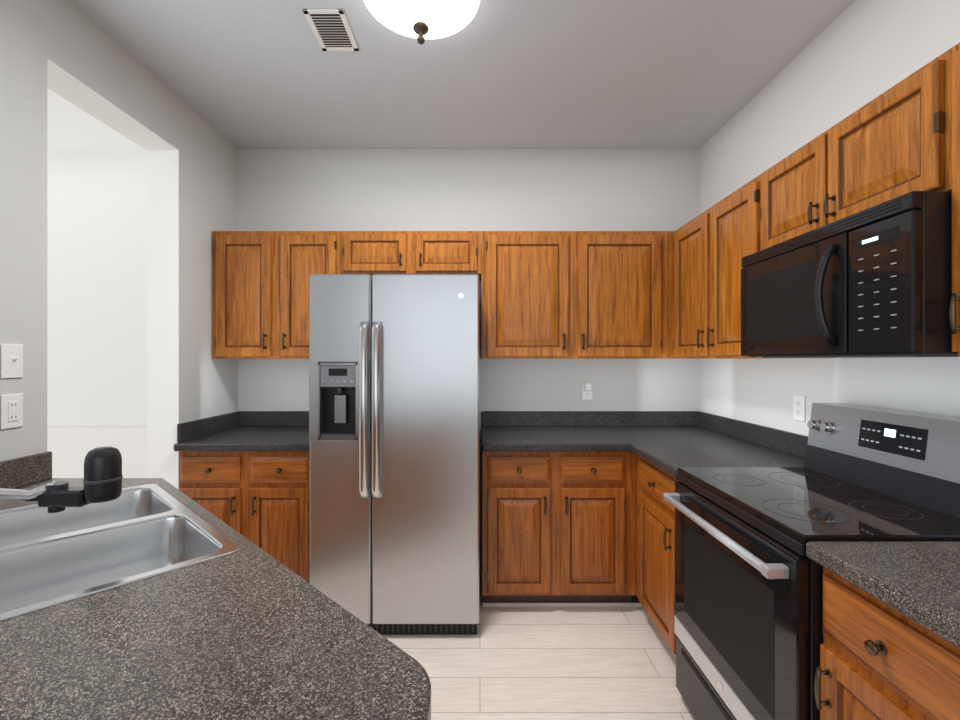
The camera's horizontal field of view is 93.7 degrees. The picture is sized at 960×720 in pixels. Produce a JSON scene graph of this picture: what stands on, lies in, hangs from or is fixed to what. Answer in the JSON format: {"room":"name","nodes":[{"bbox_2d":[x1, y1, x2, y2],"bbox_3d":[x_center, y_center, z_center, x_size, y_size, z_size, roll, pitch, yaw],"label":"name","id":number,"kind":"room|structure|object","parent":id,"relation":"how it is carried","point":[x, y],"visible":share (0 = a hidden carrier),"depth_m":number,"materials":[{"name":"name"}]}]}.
{"room":"kitchen","nodes":[
{"label":"kitchen","id":0,"kind":"room"},
{"bbox_2d":[0,0,237,489],"bbox_3d":[-1.698,-0.026,0.200,0.170,2.760,5.600,0,0,0],"label":"wall","id":1,"kind":"structure","parent":0,"point":[67,50],"depth_m":2.12,"materials":[{"name":"grey paint"}]},
{"bbox_2d":[1,344,22,378],"bbox_3d":[-1.604,0.004,1.548,0.016,0.117,0.072,0,0,0],"label":"light switch","id":2,"kind":"object","parent":1,"relation":"attached to","point":[11,360],"visible":1,"depth_m":1.54,"materials":[{"name":"white plastic"}]},
{"bbox_2d":[1,393,22,429],"bbox_3d":[-1.607,0.176,1.548,0.009,0.117,0.072,0,0,0],"label":"outlet","id":3,"kind":"object","parent":1,"relation":"attached to","point":[11,410],"visible":1,"depth_m":1.54,"materials":[{"name":"white plastic"}]},
{"bbox_2d":[47,149,699,562],"bbox_3d":[-1.067,-0.026,3.050,5.267,2.760,0.100,0,0,0],"label":"wall","id":4,"kind":"structure","parent":0,"point":[95,285],"depth_m":3.00,"materials":[{"name":"grey paint"}]},
{"bbox_2d":[47,425,146,426],"bbox_3d":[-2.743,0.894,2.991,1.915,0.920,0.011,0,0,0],"label":"baseboard","id":5,"kind":"structure","parent":4,"relation":"attached to","point":[96,425],"depth_m":2.99,"materials":[{"name":"white"}]},
{"bbox_2d":[212,231,673,358],"bbox_3d":[-0.222,-0.391,2.822,2.777,0.766,0.350,0,0,0],"label":"upper cabinet","id":6,"kind":"object","parent":4,"relation":"attached to","point":[577,294],"visible":0.96,"depth_m":2.68,"materials":[{"name":"brown wood"}]},
{"bbox_2d":[582,382,592,399],"bbox_3d":[0.713,0.206,2.979,0.072,0.118,0.040,0,0,0],"label":"outlet","id":7,"kind":"object","parent":4,"relation":"attached to","point":[587,390],"visible":1,"depth_m":2.99,"materials":[{"name":"white plastic"}]},
{"bbox_2d":[47,0,854,148],"bbox_3d":[-1.067,-1.436,0.200,5.267,0.060,5.800,0,0,0],"label":"ceiling","id":8,"kind":"structure","parent":0,"point":[546,74],"depth_m":2.19,"materials":[{"name":"white paint"}]},
{"bbox_2d":[302,9,358,50],"bbox_3d":[-0.630,-1.401,1.920,0.164,0.008,0.240,0,0,0],"label":"ceiling vent","id":9,"kind":"object","parent":8,"relation":"in","point":[331,29],"visible":1,"depth_m":1.91,"materials":[{"name":"white plastic"}]},
{"bbox_2d":[364,0,479,44],"bbox_3d":[-0.223,-1.300,1.700,0.450,0.211,0.450,0,0,0],"label":"dome pendant light","id":10,"kind":"object","parent":8,"relation":"attached to","point":[420,21],"visible":1,"depth_m":1.72,"materials":[{"name":"white glass"}]},
{"bbox_2d":[381,563,695,719],"bbox_3d":[-1.067,1.384,0.200,5.267,0.060,5.800,0,0,0],"label":"floor","id":11,"kind":"structure","parent":0,"point":[561,663],"depth_m":1.99,"materials":[{"name":"beige tile"}]},
{"bbox_2d":[179,451,245,537],"bbox_3d":[-1.430,0.917,2.691,0.360,0.874,0.612,0,0,0],"label":"base cabinet","id":12,"kind":"object","parent":11,"relation":"on","point":[215,480],"depth_m":2.39,"materials":[{"name":"brown wood"}]},
{"bbox_2d":[0,446,430,719],"bbox_3d":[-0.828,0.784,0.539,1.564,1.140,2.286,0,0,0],"label":"countertop","id":13,"kind":"structure","parent":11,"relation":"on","point":[121,598],"depth_m":0.75,"materials":[{"name":"grey stone"}]},
{"bbox_2d":[246,451,309,582],"bbox_3d":[-1.044,0.917,2.691,0.412,0.874,0.612,0,0,0],"label":"base cabinet","id":14,"kind":"object","parent":11,"relation":"on","point":[277,482],"depth_m":2.39,"materials":[{"name":"brown wood"}]},
{"bbox_2d":[174,427,309,450],"bbox_3d":[-1.223,0.460,2.678,0.774,0.040,0.638,0,0,0],"label":"countertop","id":15,"kind":"structure","parent":14,"relation":"on","point":[234,438],"depth_m":2.46,"materials":[{"name":"grey stone"}]},
{"bbox_2d":[309,274,478,633],"bbox_3d":[-0.415,0.463,2.542,0.822,1.782,0.856,0,0,0],"label":"refrigerator","id":16,"kind":"object","parent":11,"relation":"on","point":[394,438],"visible":0.83,"depth_m":2.17,"materials":[{"name":"grey metal"}]},
{"bbox_2d":[482,451,557,606],"bbox_3d":[0.207,0.917,2.691,0.390,0.874,0.612,0,0,0],"label":"base cabinet","id":17,"kind":"object","parent":11,"relation":"on","point":[520,488],"depth_m":2.39,"materials":[{"name":"brown wood"}]},
{"bbox_2d":[482,427,749,450],"bbox_3d":[0.737,0.460,2.678,1.454,0.040,0.638,0,0,0],"label":"countertop","id":18,"kind":"structure","parent":17,"relation":"on","point":[493,438],"depth_m":2.55,"materials":[{"name":"grey stone"}]},
{"bbox_2d":[558,451,629,606],"bbox_3d":[0.619,0.917,2.691,0.433,0.874,0.612,0,0,0],"label":"base cabinet","id":19,"kind":"object","parent":11,"relation":"on","point":[578,510],"depth_m":2.39,"materials":[{"name":"brown wood"}]},
{"bbox_2d":[630,443,804,478],"bbox_3d":[1.127,0.460,2.095,0.674,0.040,0.566,0,0,0],"label":"countertop","id":20,"kind":"structure","parent":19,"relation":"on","point":[667,457],"depth_m":2.07,"materials":[{"name":"grey stone"}]},
{"bbox_2d":[630,455,678,655],"bbox_3d":[1.139,0.917,2.110,0.649,0.874,0.590,0,0,0],"label":"base cabinet","id":21,"kind":"object","parent":11,"relation":"on","point":[652,518],"depth_m":2.12,"materials":[{"name":"brown wood"}]},
{"bbox_2d":[663,403,959,719],"bbox_3d":[1.085,0.763,1.455,0.725,1.182,0.706,0,0,0],"label":"range","id":22,"kind":"object","parent":11,"relation":"on","point":[748,623],"visible":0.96,"depth_m":1.37,"materials":[{"name":"black glass"}]},
{"bbox_2d":[814,571,959,719],"bbox_3d":[1.139,0.917,0.909,0.649,0.874,0.376,0,0,0],"label":"base cabinet","id":23,"kind":"object","parent":11,"relation":"on","point":[874,665],"depth_m":0.93,"materials":[{"name":"brown wood"}]},
{"bbox_2d":[806,542,959,654],"bbox_3d":[1.127,0.460,0.899,0.674,0.040,0.396,0,0,0],"label":"countertop","id":24,"kind":"structure","parent":23,"relation":"on","point":[919,582],"depth_m":0.93,"materials":[{"name":"grey stone"}]},
{"bbox_2d":[700,0,959,435],"bbox_3d":[1.517,-0.026,0.200,0.100,2.760,5.600,0,0,0],"label":"wall","id":25,"kind":"structure","parent":0,"point":[854,56],"depth_m":1.91,"materials":[{"name":"white paint"}]},
{"bbox_2d":[673,211,704,358],"bbox_3d":[1.306,-0.391,2.482,0.317,0.766,0.435,0,0,0],"label":"upper cabinet","id":26,"kind":"object","parent":25,"relation":"attached to","point":[689,240],"depth_m":2.47,"materials":[{"name":"brown wood"}]},
{"bbox_2d":[705,177,762,358],"bbox_3d":[1.306,-0.391,2.061,0.317,0.766,0.408,0,0,0],"label":"upper cabinet","id":27,"kind":"object","parent":25,"relation":"attached to","point":[731,223],"depth_m":2.09,"materials":[{"name":"brown wood"}]},
{"bbox_2d":[757,137,816,251],"bbox_3d":[1.306,-0.598,1.675,0.317,0.352,0.361,0,0,0],"label":"upper cabinet","id":28,"kind":"object","parent":25,"relation":"attached to","point":[786,191],"depth_m":1.68,"materials":[{"name":"brown wood"}]},
{"bbox_2d":[793,395,804,421],"bbox_3d":[1.462,0.220,2.063,0.009,0.117,0.072,0,0,0],"label":"electrical outlet","id":29,"kind":"object","parent":25,"relation":"attached to","point":[798,407],"visible":1,"depth_m":2.06,"materials":[{"name":"white plastic"}]},
{"bbox_2d":[817,50,948,227],"bbox_3d":[1.306,-0.598,1.298,0.317,0.352,0.392,0,0,0],"label":"upper cabinet","id":30,"kind":"object","parent":25,"relation":"attached to","point":[902,137],"depth_m":1.26,"materials":[{"name":"brown wood"}]},
{"bbox_2d":[741,191,957,357],"bbox_3d":[1.234,-0.212,1.467,0.459,0.407,0.726,0,0,0],"label":"microwave","id":31,"kind":"object","parent":30,"relation":"attached to","point":[874,281],"visible":1,"depth_m":1.26,"materials":[{"name":"black plastic"}]},
{"bbox_2d":[948,42,959,356],"bbox_3d":[1.306,-0.391,0.905,0.317,0.766,0.390,0,0,0],"label":"upper cabinet","id":32,"kind":"object","parent":25,"relation":"attached to","point":[954,52],"depth_m":1.09,"materials":[{"name":"brown wood"}]}
]}

